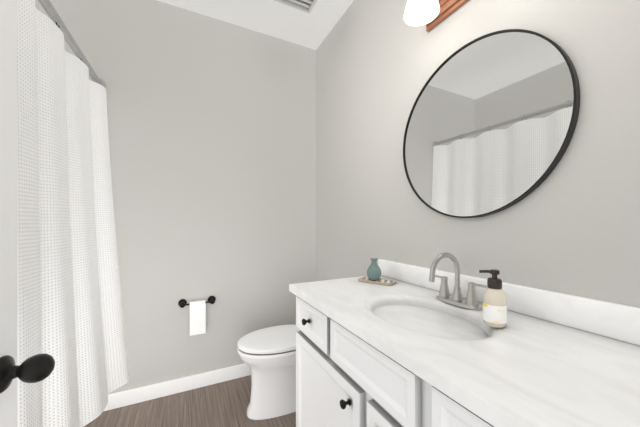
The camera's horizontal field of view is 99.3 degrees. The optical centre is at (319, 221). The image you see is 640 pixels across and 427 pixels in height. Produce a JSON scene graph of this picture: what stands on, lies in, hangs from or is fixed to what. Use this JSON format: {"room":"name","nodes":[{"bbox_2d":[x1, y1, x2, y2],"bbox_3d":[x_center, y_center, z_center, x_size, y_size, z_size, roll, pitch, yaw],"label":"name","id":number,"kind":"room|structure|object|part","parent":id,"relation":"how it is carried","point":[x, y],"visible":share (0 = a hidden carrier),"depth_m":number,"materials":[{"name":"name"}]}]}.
{"room":"bathroom","nodes":[
{"label":"bathroom","id":0,"kind":"room"},
{"bbox_2d":[35,0,315,393],"bbox_3d":[-0.948,-0.143,1.755,2.200,2.440,0.100,0,0,-26],"label":"wall","id":1,"kind":"structure","parent":0,"point":[212,133],"depth_m":1.78,"materials":[{"name":"grey paint"}]},
{"bbox_2d":[17,0,129,426],"bbox_3d":[-0.855,0.054,0.841,0.203,1.737,1.616,0,0,-26],"label":"shower curtain","id":2,"kind":"object","parent":1,"relation":"attached to","point":[70,319],"visible":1,"depth_m":1.06,"materials":[{"name":"white fabric"}]},
{"bbox_2d":[104,363,250,410],"bbox_3d":[-0.659,1.033,1.835,1.410,0.088,0.014,0,0,-26],"label":"baseboard","id":3,"kind":"structure","parent":1,"relation":"attached to","point":[143,394],"depth_m":1.70,"materials":[{"name":"white wood"}]},
{"bbox_2d":[178,296,215,335],"bbox_3d":[-0.777,0.594,1.729,0.223,0.207,0.096,0,0,-26],"label":"paper holder","id":4,"kind":"object","parent":1,"relation":"attached to","point":[197,317],"visible":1,"depth_m":1.69,"materials":[{"name":"white paper"}]},
{"bbox_2d":[84,375,295,426],"bbox_3d":[-0.481,1.127,0.814,2.200,0.100,2.200,0,0,-26],"label":"floor","id":5,"kind":"structure","parent":0,"point":[224,404],"depth_m":1.54,"materials":[{"name":"brown wood"}]},
{"bbox_2d":[237,325,299,419],"bbox_3d":[-0.155,0.763,1.641,0.664,0.627,0.420,0,0,-26],"label":"toilet","id":6,"kind":"object","parent":5,"relation":"on","point":[267,355],"visible":0.38,"depth_m":1.50,"materials":[{"name":"white ceramic"}]},
{"bbox_3d":[-0.227,0.693,1.605,0.502,0.058,0.324,0,0,-26],"label":"seat","id":7,"kind":"part","parent":6,"relation":"part of","materials":[{"name":"plastic"}]},
{"bbox_2d":[289,259,639,426],"bbox_3d":[0.352,0.636,0.793,0.524,0.881,1.190,0,0,-26],"label":"bathroom vanity","id":8,"kind":"object","parent":5,"relation":"on","point":[408,348],"visible":0.88,"depth_m":0.66,"materials":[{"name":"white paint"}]},
{"bbox_2d":[358,258,396,285],"bbox_3d":[0.265,0.223,1.257,0.162,0.107,0.086,0,0,36],"label":"vase","id":9,"kind":"object","parent":8,"relation":"on","point":[374,273],"visible":0.98,"depth_m":1.24,"materials":[{"name":"teal ceramic"}]},
{"bbox_2d":[358,276,396,285],"bbox_3d":[0.265,0.272,1.257,0.143,0.010,0.175,0,0,-26],"label":"tray","id":10,"kind":"object","parent":8,"relation":"on","point":[376,280],"depth_m":1.24,"materials":[{"name":"brown wood"}]},
{"bbox_2d":[429,253,487,309],"bbox_3d":[0.421,0.189,0.903,0.159,0.176,0.228,0,0,-26],"label":"faucet","id":11,"kind":"object","parent":8,"relation":"on","point":[469,302],"visible":0.98,"depth_m":0.90,"materials":[{"name":"silver metal"}]},
{"bbox_2d":[479,269,506,327],"bbox_3d":[0.469,0.203,0.734,0.054,0.148,0.059,0,0,-26],"label":"soap bottle","id":12,"kind":"object","parent":8,"relation":"on","point":[494,306],"visible":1,"depth_m":0.71,"materials":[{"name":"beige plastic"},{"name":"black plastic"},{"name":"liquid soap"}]},
{"bbox_2d":[157,0,353,49],"bbox_3d":[-0.481,-1.413,0.814,2.200,0.100,2.200,0,0,-26],"label":"ceiling","id":13,"kind":"structure","parent":0,"point":[311,30],"depth_m":1.79,"materials":[{"name":"white paint"}]},
{"bbox_2d":[274,0,316,13],"bbox_3d":[-0.123,-1.379,1.612,0.244,0.039,0.244,0,0,-26],"label":"ceiling vent","id":14,"kind":"object","parent":13,"relation":"in","point":[305,5],"visible":1,"depth_m":1.71,"materials":[{"name":"white metal"}]},
{"bbox_2d":[316,0,639,307],"bbox_3d":[0.481,-0.143,1.236,0.100,2.440,2.100,0,0,-26],"label":"wall","id":15,"kind":"structure","parent":0,"point":[570,225],"depth_m":0.95,"materials":[{"name":"grey paint"}]},
{"bbox_2d":[404,0,468,31],"bbox_3d":[0.488,-0.876,0.900,0.186,0.163,0.492,0,0,-26],"label":"sconce","id":16,"kind":"object","parent":15,"relation":"attached to","point":[431,14],"visible":1,"depth_m":1.06,"materials":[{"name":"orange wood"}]},
{"bbox_3d":[0.556,-0.883,0.934,0.033,0.150,0.492,0,0,-26],"label":"plate","id":17,"kind":"part","parent":16,"relation":"part of","materials":[{"name":"orange wood"}]},
{"bbox_2d":[403,29,579,217],"bbox_3d":[0.534,-0.328,0.989,0.022,0.626,0.626,0,0,-26],"label":"mirror","id":18,"kind":"object","parent":15,"relation":"attached to","point":[491,124],"visible":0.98,"depth_m":0.90,"materials":[{"name":"silver glass"}]},
{"bbox_3d":[-0.014,-0.143,-0.126,2.000,2.440,0.100,0,0,-26],"label":"wall","id":19,"kind":"structure","parent":0,"visible":0},
{"bbox_2d":[0,0,16,426],"bbox_3d":[-0.467,0.056,0.198,0.035,2.018,0.810,0,0,-26],"label":"door","id":20,"kind":"structure","parent":19,"relation":"in","point":[8,192],"depth_m":0.54,"materials":[{"name":"white wood"}]},
{"bbox_2d":[0,354,54,392],"bbox_3d":[-0.599,0.289,0.535,0.123,0.066,0.094,0,0,-26],"label":"door knob","id":21,"kind":"object","parent":20,"relation":"attached to","point":[36,368],"depth_m":0.52,"materials":[{"name":"black metal"}]}
]}

